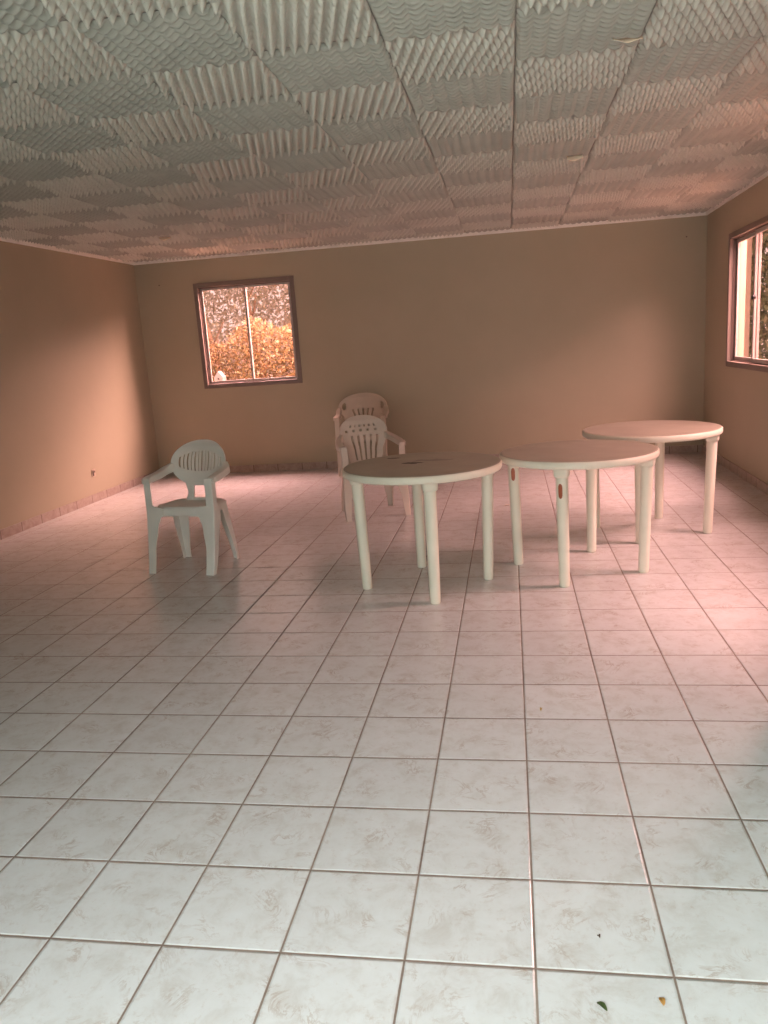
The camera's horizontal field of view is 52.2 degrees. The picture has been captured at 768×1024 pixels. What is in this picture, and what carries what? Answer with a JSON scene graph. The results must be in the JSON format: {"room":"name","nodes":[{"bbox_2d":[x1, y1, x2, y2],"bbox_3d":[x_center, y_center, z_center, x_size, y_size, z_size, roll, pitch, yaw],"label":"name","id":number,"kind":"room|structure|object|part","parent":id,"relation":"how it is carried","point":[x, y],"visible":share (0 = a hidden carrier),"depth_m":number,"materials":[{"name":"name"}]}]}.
{"room":"community hall","nodes":[
{"label":"community hall","id":0,"kind":"room"},
{"bbox_2d":[0,241,159,529],"bbox_3d":[-3.658,-0.699,4.836,0.151,2.628,9.429,-2,12,10],"label":"wall","id":1,"kind":"structure","parent":0,"point":[75,399],"depth_m":7.68,"materials":[{"name":"beige paint"}]},
{"bbox_2d":[0,236,133,264],"bbox_3d":[-3.652,-1.864,4.572,0.026,0.038,9.428,-2,12,10],"label":"trim","id":2,"kind":"structure","parent":1,"relation":"attached to","point":[11,240],"depth_m":7.63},
{"bbox_2d":[0,470,156,539],"bbox_3d":[-3.494,0.540,5.089,0.012,0.082,9.429,-2,12,10],"label":"baseboard","id":3,"kind":"structure","parent":1,"relation":"attached to","point":[14,529],"depth_m":7.59,"materials":[{"name":"tile"}]},
{"bbox_2d":[91,469,95,476],"bbox_3d":[-3.005,-0.404,8.109,0.012,0.080,0.076,-2,12,10],"label":"wall socket","id":4,"kind":"object","parent":1,"relation":"attached to","point":[93,472],"visible":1,"depth_m":8.09,"materials":[{"name":"plastic"}]},
{"bbox_2d":[0,452,767,1023],"bbox_3d":[-0.407,0.529,4.601,6.908,0.100,9.839,-2,12,9],"label":"floor","id":5,"kind":"structure","parent":0,"point":[271,787],"depth_m":2.71,"materials":[{"name":"tile"}]},
{"bbox_2d":[141,439,238,575],"bbox_3d":[-1.302,-0.041,5.324,0.550,0.845,0.481,0,13,18],"label":"armchair","id":6,"kind":"object","parent":5,"relation":"on","point":[210,509],"visible":1,"depth_m":5.31,"materials":[{"name":"white plastic"}]},
{"bbox_3d":[-1.523,0.096,5.254,0.137,0.637,0.158,0,13,18],"label":"leg","id":7,"kind":"part","parent":6,"relation":"part of","materials":[{"name":"white plastic"}]},
{"bbox_3d":[-1.538,-0.268,5.349,0.079,0.097,0.323,2,13,24],"label":"armrest","id":8,"kind":"part","parent":6,"relation":"part of","materials":[{"name":"white plastic"}]},
{"bbox_3d":[-1.409,0.130,5.512,0.112,0.441,0.159,0,13,18],"label":"leg","id":9,"kind":"part","parent":6,"relation":"part of","materials":[{"name":"white plastic"}]},
{"bbox_3d":[-1.302,-0.034,5.323,0.411,0.070,0.325,0,13,18],"label":"seat","id":10,"kind":"part","parent":6,"relation":"part of","materials":[{"name":"white plastic"}]},
{"bbox_3d":[-1.263,-0.293,5.443,0.429,0.409,0.125,0,13,18],"label":"backrest","id":11,"kind":"part","parent":6,"relation":"part of","materials":[{"name":"white plastic"}]},
{"bbox_3d":[-1.162,0.096,5.138,0.137,0.637,0.158,0,13,18],"label":"leg","id":12,"kind":"part","parent":6,"relation":"part of","materials":[{"name":"white plastic"}]},
{"bbox_3d":[-1.094,-0.267,5.207,0.079,0.097,0.323,-1,12,11],"label":"armrest","id":13,"kind":"part","parent":6,"relation":"part of","materials":[{"name":"white plastic"}]},
{"bbox_3d":[-1.106,0.130,5.415,0.112,0.441,0.159,0,13,18],"label":"leg","id":14,"kind":"part","parent":6,"relation":"part of","materials":[{"name":"white plastic"}]},
{"bbox_2d":[333,393,388,476],"bbox_3d":[-0.234,-0.879,8.806,0.596,0.880,0.521,-2,12,7],"label":"armchair","id":15,"kind":"object","parent":5,"relation":"on","point":[360,401],"visible":0.59,"depth_m":8.91,"materials":[{"name":"white plastic"}]},
{"bbox_3d":[-0.517,-1.095,8.765,0.063,0.120,0.358,-2,12,6],"label":"armrest","id":16,"kind":"part","parent":15,"relation":"part of","materials":[{"name":"beige plastic"}]},
{"bbox_3d":[-0.459,-0.716,8.666,0.137,0.651,0.133,-2,12,6],"label":"leg","id":17,"kind":"part","parent":15,"relation":"part of","materials":[{"name":"beige plastic"}]},
{"bbox_3d":[-0.230,-1.127,8.941,0.554,0.454,0.150,-2,12,6],"label":"backrest","id":18,"kind":"part","parent":15,"relation":"part of","materials":[{"name":"beige plastic"}]},
{"bbox_3d":[-0.234,-0.843,8.799,0.459,0.070,0.390,-2,12,6],"label":"seat","id":19,"kind":"part","parent":15,"relation":"part of","materials":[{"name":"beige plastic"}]},
{"bbox_3d":[-0.034,-0.734,8.618,0.137,0.651,0.133,-2,12,6],"label":"leg","id":20,"kind":"part","parent":15,"relation":"part of","materials":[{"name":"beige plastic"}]},
{"bbox_3d":[0.012,-1.118,8.704,0.063,0.120,0.358,-2,12,7],"label":"armrest","id":21,"kind":"part","parent":15,"relation":"part of","materials":[{"name":"beige plastic"}]},
{"bbox_2d":[335,415,410,521],"bbox_3d":[-0.122,-0.386,6.609,0.568,0.826,0.511,-7,12,-12],"label":"armchair","id":22,"kind":"object","parent":5,"relation":"on","point":[343,442],"visible":0.84,"depth_m":6.71,"materials":[{"name":"white plastic"}]},
{"bbox_3d":[-0.362,-0.575,6.508,0.083,0.099,0.387,-5,12,-3],"label":"armrest","id":23,"kind":"part","parent":22,"relation":"part of","materials":[{"name":"beige plastic"}]},
{"bbox_3d":[-0.341,-0.201,6.762,0.134,0.421,0.127,5,15,35],"label":"leg","id":24,"kind":"part","parent":22,"relation":"part of","materials":[{"name":"beige plastic"}]},
{"bbox_3d":[-0.270,-0.226,6.409,0.146,0.616,0.133,-7,12,-12],"label":"leg","id":25,"kind":"part","parent":22,"relation":"part of","materials":[{"name":"beige plastic"}]},
{"bbox_3d":[-0.179,-0.626,6.749,0.419,0.409,0.127,-7,12,-12],"label":"backrest","id":26,"kind":"part","parent":22,"relation":"part of","materials":[{"name":"beige plastic"}]},
{"bbox_3d":[0.051,-0.246,6.846,0.127,0.421,0.134,3,14,28],"label":"leg","id":27,"kind":"part","parent":22,"relation":"part of","materials":[{"name":"beige plastic"}]},
{"bbox_3d":[0.093,-0.626,6.606,0.083,0.099,0.387,-9,13,-21],"label":"armrest","id":28,"kind":"part","parent":22,"relation":"part of","materials":[{"name":"beige plastic"}]},
{"bbox_3d":[0.126,-0.271,6.494,0.146,0.616,0.133,-7,12,-12],"label":"leg","id":29,"kind":"part","parent":22,"relation":"part of","materials":[{"name":"beige plastic"}]},
{"bbox_2d":[342,452,501,604],"bbox_3d":[0.239,0.072,4.564,0.912,0.722,0.912,-2,12,9],"label":"round table","id":30,"kind":"object","parent":5,"relation":"on","point":[423,471],"visible":1,"depth_m":4.48,"materials":[{"name":"beige plastic"}]},
{"bbox_3d":[-0.131,0.111,4.550,0.081,0.701,0.069,-2,12,9],"label":"leg","id":31,"kind":"part","parent":30,"relation":"part of","materials":[{"name":"beige plastic"}]},
{"bbox_3d":[0.218,0.006,4.929,0.069,0.701,0.081,-2,12,9],"label":"leg","id":32,"kind":"part","parent":30,"relation":"part of","materials":[{"name":"beige plastic"}]},
{"bbox_2d":[421,484,437,491],"bbox_3d":[0.239,-0.148,4.130,0.096,0.070,0.096,-4,12,-1],"label":"socket","id":33,"kind":"object","parent":30,"relation":"attached to","point":[426,487],"depth_m":4.10,"materials":[{"name":"beige plastic"}]},
{"bbox_3d":[0.261,0.159,4.202,0.069,0.701,0.081,-2,12,9],"label":"leg","id":34,"kind":"part","parent":30,"relation":"part of","materials":[{"name":"beige plastic"}]},
{"bbox_3d":[0.610,0.054,4.582,0.081,0.701,0.069,-2,12,9],"label":"leg","id":35,"kind":"part","parent":30,"relation":"part of","materials":[{"name":"beige plastic"}]},
{"bbox_2d":[499,439,659,587],"bbox_3d":[1.159,-0.014,4.676,0.912,0.722,0.912,-2,12,9],"label":"round table","id":36,"kind":"object","parent":5,"relation":"on","point":[561,457],"visible":1,"depth_m":4.49,"materials":[{"name":"beige plastic"}]},
{"bbox_3d":[0.813,-0.017,4.849,0.081,0.701,0.070,-2,12,9],"label":"leg","id":37,"kind":"part","parent":36,"relation":"part of","materials":[{"name":"beige plastic"}]},
{"bbox_2d":[553,470,569,477],"bbox_3d":[0.968,-0.227,4.268,0.096,0.070,0.096,2,13,25],"label":"socket","id":38,"kind":"object","parent":36,"relation":"attached to","point":[557,473],"depth_m":4.23,"materials":[{"name":"beige plastic"}]},
{"bbox_3d":[0.990,0.080,4.340,0.070,0.701,0.081,-2,12,9],"label":"leg","id":39,"kind":"part","parent":36,"relation":"part of","materials":[{"name":"beige plastic"}]},
{"bbox_3d":[1.330,-0.088,5.016,0.070,0.701,0.081,-2,12,9],"label":"leg","id":40,"kind":"part","parent":36,"relation":"part of","materials":[{"name":"beige plastic"}]},
{"bbox_3d":[1.508,0.009,4.507,0.081,0.701,0.070,-2,12,9],"label":"leg","id":41,"kind":"part","parent":36,"relation":"part of","materials":[{"name":"beige plastic"}]},
{"bbox_2d":[640,459,655,465],"bbox_3d":[1.493,-0.299,4.439,0.096,0.070,0.096,2,13,25],"label":"socket","id":42,"kind":"object","parent":36,"relation":"attached to","point":[651,463],"depth_m":4.40,"materials":[{"name":"beige plastic"}]},
{"bbox_2d":[597,1001,606,1010],"bbox_3d":[0.462,1.045,1.658,0.012,0.009,0.030,-11,14,-30],"label":"fallen leaf","id":43,"kind":"object","parent":5,"relation":"on","point":[602,1004],"visible":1,"depth_m":1.66,"materials":[{"name":"green plant"}]},
{"bbox_2d":[582,420,722,543],"bbox_3d":[1.851,-0.226,5.444,0.912,0.722,0.912,-2,12,9],"label":"round table","id":44,"kind":"object","parent":5,"relation":"on","point":[659,432],"visible":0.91,"depth_m":5.26,"materials":[{"name":"beige plastic"}]},
{"bbox_3d":[1.510,-0.232,5.629,0.081,0.701,0.070,-2,12,9],"label":"leg","id":45,"kind":"part","parent":44,"relation":"part of","materials":[{"name":"beige plastic"}]},
{"bbox_3d":[1.670,-0.132,5.114,0.070,0.701,0.081,-2,12,9],"label":"leg","id":46,"kind":"part","parent":44,"relation":"part of","materials":[{"name":"beige plastic"}]},
{"bbox_3d":[2.034,-0.299,5.778,0.070,0.701,0.081,-2,12,9],"label":"leg","id":47,"kind":"part","parent":44,"relation":"part of","materials":[{"name":"beige plastic"}]},
{"bbox_3d":[2.193,-0.200,5.263,0.081,0.701,0.070,-2,12,9],"label":"leg","id":48,"kind":"part","parent":44,"relation":"part of","materials":[{"name":"beige plastic"}]},
{"bbox_2d":[706,435,719,440],"bbox_3d":[2.179,-0.508,5.195,0.096,0.070,0.096,2,14,27],"label":"socket","id":49,"kind":"object","parent":44,"relation":"attached to","point":[716,438],"depth_m":5.16,"materials":[{"name":"beige plastic"}]},
{"bbox_2d":[659,997,664,1005],"bbox_3d":[0.589,1.035,1.661,0.013,0.009,0.024,-4,12,0],"label":"fallen leaf","id":50,"kind":"object","parent":5,"relation":"on","point":[662,999],"visible":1,"depth_m":1.66,"materials":[{"name":"orange plant"}]},
{"bbox_2d":[0,0,767,261],"bbox_3d":[-0.502,-2.028,4.065,6.758,0.131,9.789,-2,12,9],"label":"ceiling","id":51,"kind":"structure","parent":0,"point":[212,127],"depth_m":3.94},
{"bbox_3d":[-2.524,-1.964,4.617,0.496,0.042,0.496,-2,12,9],"label":"panel","id":52,"kind":"part","parent":51,"relation":"part of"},
{"bbox_3d":[-1.772,-1.671,2.989,0.496,0.030,0.496,-2,12,10],"label":"panel","id":53,"kind":"part","parent":51,"relation":"part of","materials":[{"name":"white plastic"}]},
{"bbox_3d":[-2.105,-1.875,4.075,0.496,0.042,0.496,-2,12,9],"label":"panel","id":54,"kind":"part","parent":51,"relation":"part of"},
{"bbox_3d":[-2.448,-2.079,5.100,0.496,0.030,0.496,-2,12,10],"label":"panel","id":55,"kind":"part","parent":51,"relation":"part of","materials":[{"name":"white plastic"}]},
{"bbox_3d":[-1.353,-1.583,2.447,0.496,0.030,0.496,-2,12,10],"label":"panel","id":56,"kind":"part","parent":51,"relation":"part of","materials":[{"name":"white plastic"}]},
{"bbox_3d":[-1.695,-1.774,3.474,0.496,0.042,0.496,-2,12,9],"label":"panel","id":57,"kind":"part","parent":51,"relation":"part of","materials":[{"name":"white plastic"}]},
{"bbox_3d":[-2.028,-1.991,4.558,0.496,0.030,0.496,-2,12,9],"label":"panel","id":58,"kind":"part","parent":51,"relation":"part of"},
{"bbox_3d":[-2.370,-2.182,5.585,0.496,0.042,0.496,-2,12,10],"label":"panel","id":59,"kind":"part","parent":51,"relation":"part of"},
{"bbox_3d":[-1.618,-1.889,3.957,0.496,0.030,0.496,-2,12,9],"label":"panel","id":60,"kind":"part","parent":51,"relation":"part of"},
{"bbox_3d":[-1.276,-1.686,2.932,0.496,0.042,0.496,-2,12,10],"label":"panel","id":61,"kind":"part","parent":51,"relation":"part of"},
{"bbox_3d":[-1.951,-2.094,5.043,0.496,0.042,0.496,-2,12,10],"label":"panel","id":62,"kind":"part","parent":51,"relation":"part of","materials":[{"name":"white plastic"}]},
{"bbox_3d":[-1.199,-1.801,3.414,0.496,0.030,0.496,-2,12,9],"label":"panel","id":63,"kind":"part","parent":51,"relation":"part of","materials":[{"name":"white plastic"}]},
{"bbox_3d":[-1.541,-1.993,4.442,0.496,0.042,0.496,-2,12,10],"label":"panel","id":64,"kind":"part","parent":51,"relation":"part of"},
{"bbox_3d":[-1.875,-2.209,5.525,0.496,0.030,0.496,-2,12,10],"label":"panel","id":65,"kind":"part","parent":51,"relation":"part of","materials":[{"name":"white plastic"}]},
{"bbox_3d":[-0.857,-1.598,2.389,0.496,0.042,0.496,-2,12,9],"label":"panel","id":66,"kind":"part","parent":51,"relation":"part of","materials":[{"name":"white plastic"}]},
{"bbox_3d":[-1.797,-2.312,6.011,0.496,0.042,0.496,-2,12,10],"label":"panel","id":67,"kind":"part","parent":51,"relation":"part of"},
{"bbox_3d":[-1.464,-2.108,4.925,0.496,0.030,0.496,-2,12,9],"label":"panel","id":68,"kind":"part","parent":51,"relation":"part of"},
{"bbox_3d":[-1.122,-1.905,3.900,0.496,0.042,0.496,-2,12,9],"label":"panel","id":69,"kind":"part","parent":51,"relation":"part of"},
{"bbox_2d":[159,237,170,239],"bbox_3d":[-2.023,-2.526,7.237,0.101,0.032,0.031,-5,12,-7],"label":"tape","id":70,"kind":"object","parent":51,"relation":"hanging from","point":[161,238],"visible":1,"depth_m":7.24,"materials":[{"name":"white"}]},
{"bbox_3d":[-0.780,-1.713,2.872,0.496,0.030,0.496,-2,12,9],"label":"panel","id":71,"kind":"part","parent":51,"relation":"part of","materials":[{"name":"white plastic"}]},
{"bbox_3d":[-1.387,-2.211,5.410,0.496,0.042,0.496,-2,12,9],"label":"panel","id":72,"kind":"part","parent":51,"relation":"part of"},
{"bbox_3d":[-1.045,-2.019,4.382,0.496,0.030,0.496,-2,12,10],"label":"panel","id":73,"kind":"part","parent":51,"relation":"part of","materials":[{"name":"white plastic"}]},
{"bbox_3d":[-1.311,-2.326,5.893,0.496,0.030,0.496,-2,12,9],"label":"panel","id":74,"kind":"part","parent":51,"relation":"part of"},
{"bbox_3d":[-0.703,-1.816,3.357,0.496,0.042,0.496,-2,12,9],"label":"panel","id":75,"kind":"part","parent":51,"relation":"part of","materials":[{"name":"white plastic"}]},
{"bbox_3d":[-0.968,-2.123,4.867,0.496,0.042,0.496,-2,12,9],"label":"panel","id":76,"kind":"part","parent":51,"relation":"part of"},
{"bbox_3d":[-0.891,-2.238,5.350,0.496,0.030,0.496,-2,12,9],"label":"panel","id":77,"kind":"part","parent":51,"relation":"part of","materials":[{"name":"white plastic"}]},
{"bbox_3d":[-0.626,-1.931,3.840,0.496,0.030,0.496,-2,12,10],"label":"panel","id":78,"kind":"part","parent":51,"relation":"part of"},
{"bbox_3d":[-0.814,-2.341,5.835,0.496,0.042,0.496,-2,12,10],"label":"panel","id":79,"kind":"part","parent":51,"relation":"part of","materials":[{"name":"white plastic"}]},
{"bbox_3d":[-0.549,-2.035,4.325,0.496,0.042,0.496,-2,12,10],"label":"panel","id":80,"kind":"part","parent":51,"relation":"part of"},
{"bbox_3d":[-0.293,-1.715,2.756,0.496,0.042,0.496,-2,12,10],"label":"panel","id":81,"kind":"part","parent":51,"relation":"part of","materials":[{"name":"white plastic"}]},
{"bbox_3d":[-0.472,-2.150,4.807,0.496,0.030,0.496,-2,12,10],"label":"panel","id":82,"kind":"part","parent":51,"relation":"part of","materials":[{"name":"white plastic"}]},
{"bbox_3d":[-0.395,-2.253,5.293,0.496,0.042,0.496,-2,12,10],"label":"panel","id":83,"kind":"part","parent":51,"relation":"part of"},
{"bbox_3d":[-0.216,-1.830,3.239,0.496,0.030,0.496,-2,12,10],"label":"panel","id":84,"kind":"part","parent":51,"relation":"part of","materials":[{"name":"white plastic"}]},
{"bbox_3d":[-0.318,-2.368,5.775,0.496,0.030,0.496,-2,12,10],"label":"panel","id":85,"kind":"part","parent":51,"relation":"part of","materials":[{"name":"white plastic"}]},
{"bbox_3d":[-0.139,-1.933,3.724,0.496,0.042,0.496,-2,12,10],"label":"panel","id":86,"kind":"part","parent":51,"relation":"part of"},
{"bbox_3d":[-0.062,-2.049,4.207,0.496,0.030,0.496,-2,12,10],"label":"panel","id":87,"kind":"part","parent":51,"relation":"part of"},
{"bbox_3d":[0.015,-2.152,4.692,0.496,0.042,0.496,-2,12,9],"label":"panel","id":88,"kind":"part","parent":51,"relation":"part of","materials":[{"name":"white plastic"}]},
{"bbox_3d":[0.092,-2.267,5.175,0.496,0.030,0.496,-2,12,9],"label":"panel","id":89,"kind":"part","parent":51,"relation":"part of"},
{"bbox_3d":[0.169,-2.370,5.660,0.496,0.042,0.496,-2,12,9],"label":"panel","id":90,"kind":"part","parent":51,"relation":"part of","materials":[{"name":"white plastic"}]},
{"bbox_3d":[0.246,-2.485,6.143,0.496,0.030,0.496,-2,12,10],"label":"panel","id":91,"kind":"part","parent":51,"relation":"part of","materials":[{"name":"white plastic"}]},
{"bbox_3d":[0.203,-1.742,2.696,0.496,0.030,0.496,-2,12,9],"label":"panel","id":92,"kind":"part","parent":51,"relation":"part of","materials":[{"name":"white plastic"}]},
{"bbox_3d":[0.281,-1.845,3.182,0.496,0.042,0.496,-2,12,10],"label":"panel","id":93,"kind":"part","parent":51,"relation":"part of","materials":[{"name":"white plastic"}]},
{"bbox_3d":[0.357,-1.960,3.664,0.496,0.030,0.496,-2,12,10],"label":"panel","id":94,"kind":"part","parent":51,"relation":"part of","materials":[{"name":"white plastic"}]},
{"bbox_3d":[0.434,-2.064,4.149,0.496,0.042,0.496,-2,12,10],"label":"panel","id":95,"kind":"part","parent":51,"relation":"part of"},
{"bbox_3d":[0.511,-2.179,4.632,0.496,0.030,0.496,-2,12,9],"label":"panel","id":96,"kind":"part","parent":51,"relation":"part of","materials":[{"name":"white plastic"}]},
{"bbox_3d":[0.588,-2.282,5.117,0.496,0.042,0.496,-2,12,9],"label":"panel","id":97,"kind":"part","parent":51,"relation":"part of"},
{"bbox_3d":[0.665,-2.397,5.600,0.496,0.030,0.496,-2,12,10],"label":"panel","id":98,"kind":"part","parent":51,"relation":"part of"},
{"bbox_3d":[0.742,-2.500,6.085,0.496,0.042,0.496,-2,12,10],"label":"panel","id":99,"kind":"part","parent":51,"relation":"part of","materials":[{"name":"white plastic"}]},
{"bbox_3d":[1.219,-2.499,5.903,0.496,0.030,0.496,-2,12,9],"label":"panel","id":100,"kind":"part","parent":51,"relation":"part of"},
{"bbox_3d":[1.142,-2.384,5.420,0.496,0.042,0.496,-2,12,10],"label":"panel","id":101,"kind":"part","parent":51,"relation":"part of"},
{"bbox_3d":[1.065,-2.281,4.935,0.496,0.030,0.496,-2,12,9],"label":"panel","id":102,"kind":"part","parent":51,"relation":"part of","materials":[{"name":"white plastic"}]},
{"bbox_3d":[0.988,-2.166,4.452,0.496,0.042,0.496,-2,12,9],"label":"panel","id":103,"kind":"part","parent":51,"relation":"part of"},
{"bbox_3d":[0.911,-2.063,3.967,0.496,0.030,0.496,-2,12,10],"label":"panel","id":104,"kind":"part","parent":51,"relation":"part of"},
{"bbox_2d":[567,154,582,160],"bbox_3d":[1.224,-2.268,5.021,0.101,0.040,0.036,-2,12,9],"label":"tape","id":105,"kind":"object","parent":51,"relation":"hanging from","point":[575,157],"visible":1,"depth_m":5.02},
{"bbox_3d":[0.680,-1.730,2.517,0.496,0.042,0.496,-2,12,10],"label":"panel","id":106,"kind":"part","parent":51,"relation":"part of","materials":[{"name":"white plastic"}]},
{"bbox_3d":[0.834,-1.948,3.484,0.496,0.042,0.496,-2,12,9],"label":"panel","id":107,"kind":"part","parent":51,"relation":"part of","materials":[{"name":"white plastic"}]},
{"bbox_3d":[0.757,-1.845,2.999,0.496,0.030,0.496,-2,12,9],"label":"panel","id":108,"kind":"part","parent":51,"relation":"part of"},
{"bbox_3d":[1.715,-2.515,5.845,0.496,0.042,0.496,-2,12,9],"label":"panel","id":109,"kind":"part","parent":51,"relation":"part of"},
{"bbox_3d":[1.638,-2.411,5.360,0.496,0.030,0.496,-2,12,9],"label":"panel","id":110,"kind":"part","parent":51,"relation":"part of","materials":[{"name":"white plastic"}]},
{"bbox_2d":[613,36,642,42],"bbox_3d":[0.941,-1.818,3.018,0.113,0.030,0.040,-4,12,1],"label":"tape","id":111,"kind":"object","parent":51,"relation":"hanging from","point":[625,40],"visible":1,"depth_m":3.01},
{"bbox_3d":[1.561,-2.296,4.877,0.496,0.042,0.496,-2,12,10],"label":"panel","id":112,"kind":"part","parent":51,"relation":"part of","materials":[{"name":"white plastic"}]},
{"bbox_3d":[1.484,-2.193,4.392,0.496,0.030,0.496,-2,12,9],"label":"panel","id":113,"kind":"part","parent":51,"relation":"part of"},
{"bbox_3d":[1.407,-2.078,3.909,0.496,0.042,0.496,-2,12,9],"label":"panel","id":114,"kind":"part","parent":51,"relation":"part of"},
{"bbox_3d":[2.211,-2.542,5.785,0.496,0.030,0.496,-2,12,9],"label":"panel","id":115,"kind":"part","parent":51,"relation":"part of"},
{"bbox_3d":[1.330,-1.975,3.424,0.496,0.030,0.496,-2,12,9],"label":"panel","id":116,"kind":"part","parent":51,"relation":"part of","materials":[{"name":"white plastic"}]},
{"bbox_3d":[2.134,-2.426,5.303,0.496,0.042,0.496,-2,12,9],"label":"panel","id":117,"kind":"part","parent":51,"relation":"part of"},
{"bbox_3d":[1.253,-1.860,2.942,0.496,0.042,0.496,-2,12,9],"label":"panel","id":118,"kind":"part","parent":51,"relation":"part of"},
{"bbox_3d":[2.057,-2.323,4.817,0.496,0.030,0.496,-2,12,10],"label":"panel","id":119,"kind":"part","parent":51,"relation":"part of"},
{"bbox_3d":[1.980,-2.208,4.335,0.496,0.042,0.496,-2,12,10],"label":"panel","id":120,"kind":"part","parent":51,"relation":"part of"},
{"bbox_3d":[1.903,-2.105,3.849,0.496,0.030,0.496,-2,12,9],"label":"panel","id":121,"kind":"part","parent":51,"relation":"part of","materials":[{"name":"white plastic"}]},
{"bbox_3d":[2.606,-2.440,5.187,0.465,0.030,0.496,-2,12,9],"label":"panel","id":122,"kind":"part","parent":51,"relation":"part of","materials":[{"name":"white plastic"}]},
{"bbox_3d":[1.827,-1.990,3.367,0.496,0.042,0.496,-2,12,9],"label":"panel","id":123,"kind":"part","parent":51,"relation":"part of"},
{"bbox_3d":[2.525,-2.325,4.705,0.457,0.042,0.496,-2,12,9],"label":"panel","id":124,"kind":"part","parent":51,"relation":"part of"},
{"bbox_2d":[134,215,706,467],"bbox_3d":[0.316,-1.854,8.958,6.360,2.628,0.150,-2,12,9],"label":"wall","id":125,"kind":"structure","parent":0,"point":[488,343],"depth_m":8.79,"materials":[{"name":"beige paint"}]},
{"bbox_2d":[193,276,302,388],"bbox_3d":[-1.574,-2.081,9.138,1.198,1.206,0.099,-2,12,9],"label":"window","id":126,"kind":"structure","parent":125,"relation":"in","point":[198,288],"depth_m":9.12,"materials":[{"name":"clear glass"}]},
{"bbox_3d":[-1.832,-2.078,9.203,0.552,1.088,0.022,-2,12,9],"label":"sash","id":127,"kind":"part","parent":126,"relation":"part of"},
{"bbox_3d":[-1.314,-2.090,9.096,0.552,1.088,0.022,-2,12,9],"label":"sash","id":128,"kind":"part","parent":126,"relation":"part of","materials":[{"name":"clear glass"}]},
{"bbox_2d":[134,212,705,264],"bbox_3d":[0.225,-2.997,8.625,6.360,0.038,0.023,-2,12,9],"label":"trim","id":129,"kind":"structure","parent":125,"relation":"attached to","point":[693,213],"depth_m":8.59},
{"bbox_2d":[166,445,701,475],"bbox_3d":[0.389,-0.594,9.146,6.360,0.082,0.012,-2,12,9],"label":"baseboard","id":130,"kind":"structure","parent":125,"relation":"attached to","point":[685,448],"depth_m":9.35,"materials":[{"name":"tile"}]},
{"bbox_2d":[703,176,767,483],"bbox_3d":[2.999,-1.279,5.434,0.151,2.628,6.159,-2,12,10],"label":"wall","id":131,"kind":"structure","parent":0,"point":[735,399],"depth_m":7.41,"materials":[{"name":"beige paint"}]},
{"bbox_2d":[702,445,767,494],"bbox_3d":[3.003,-0.034,5.715,0.013,0.082,6.159,-2,12,10],"label":"baseboard","id":132,"kind":"structure","parent":131,"relation":"attached to","point":[734,468],"depth_m":7.08,"materials":[{"name":"tile"}]},
{"bbox_2d":[706,171,767,214],"bbox_3d":[2.836,-2.439,5.200,0.027,0.038,6.159,-2,12,10],"label":"trim","id":133,"kind":"structure","parent":131,"relation":"attached to","point":[765,174],"depth_m":6.91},
{"bbox_2d":[725,215,767,372],"bbox_3d":[3.171,-1.834,6.684,0.100,1.215,1.540,-2,12,10],"label":"window","id":134,"kind":"structure","parent":131,"relation":"in","point":[755,229],"depth_m":7.11,"materials":[{"name":"clear glass"}]},
{"bbox_3d":[3.257,-1.912,7.020,0.022,1.097,0.714,-2,12,10],"label":"sash","id":135,"kind":"part","parent":134,"relation":"part of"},
{"bbox_3d":[3.111,-1.760,6.358,0.022,1.097,0.742,-2,12,10],"label":"sash","id":136,"kind":"part","parent":134,"relation":"part of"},
{"label":"outside","id":137,"kind":"structure","parent":0,"visible":0},
{"bbox_3d":[0.357,1.234,1.817,60.000,0.190,60.000,-2,12,9],"label":"ground","id":138,"kind":"structure","parent":137,"visible":0},
{"bbox_2d":[214,371,225,380],"bbox_3d":[-2.336,-1.421,11.448,0.130,1.260,0.144,-2,12,9],"label":"box","id":139,"kind":"object","parent":138,"relation":"on","point":[219,376],"visible":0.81,"depth_m":11.28,"materials":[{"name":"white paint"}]},
{"bbox_2d":[204,291,243,375],"bbox_3d":[-2.966,-3.193,13.010,1.427,4.208,0.992,-2,12,9],"label":"tree","id":140,"kind":"object","parent":138,"relation":"on","point":[209,331],"visible":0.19,"depth_m":12.99,"materials":[{"name":"brown plant"}]},
{"bbox_2d":[203,284,294,380],"bbox_3d":[-2.860,-4.170,17.084,8.108,4.510,0.932,-2,12,9],"label":"hedge","id":141,"kind":"object","parent":138,"relation":"on","point":[210,298],"visible":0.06,"depth_m":16.95,"materials":[{"name":"orange plant"}]},
{"bbox_2d":[223,286,279,377],"bbox_3d":[-2.413,-3.621,13.595,1.378,4.719,1.136,-2,12,9],"label":"tree","id":142,"kind":"object","parent":138,"relation":"on","point":[251,313],"visible":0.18,"depth_m":13.63,"materials":[{"name":"brown plant"}]},
{"bbox_2d":[208,315,295,379],"bbox_3d":[-1.812,-1.946,11.947,5.064,2.119,0.824,-2,12,9],"label":"hedge","id":143,"kind":"object","parent":138,"relation":"on","point":[244,348],"visible":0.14,"depth_m":11.70,"materials":[{"name":"orange plant"}]},
{"bbox_2d":[264,294,291,340],"bbox_3d":[-1.495,-3.658,13.754,1.035,4.604,1.060,-13,15,-36],"label":"tree","id":144,"kind":"object","parent":138,"relation":"on","point":[287,294],"visible":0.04,"depth_m":13.83,"materials":[{"name":"brown plant"}]},
{"bbox_2d":[744,238,751,356],"bbox_3d":[5.650,-3.930,13.452,1.150,4.310,0.300,-2,12,9],"label":"wall pier","id":145,"kind":"structure","parent":138,"relation":"on","point":[749,241],"depth_m":13.28,"materials":[{"name":"white paint"}]},
{"bbox_2d":[749,230,767,359],"bbox_3d":[7.441,-4.513,14.693,4.460,4.836,1.663,-2,12,9],"label":"foliage","id":146,"kind":"object","parent":138,"relation":"on","point":[763,332],"visible":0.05,"depth_m":14.46,"materials":[{"name":"green plant"}]}
]}

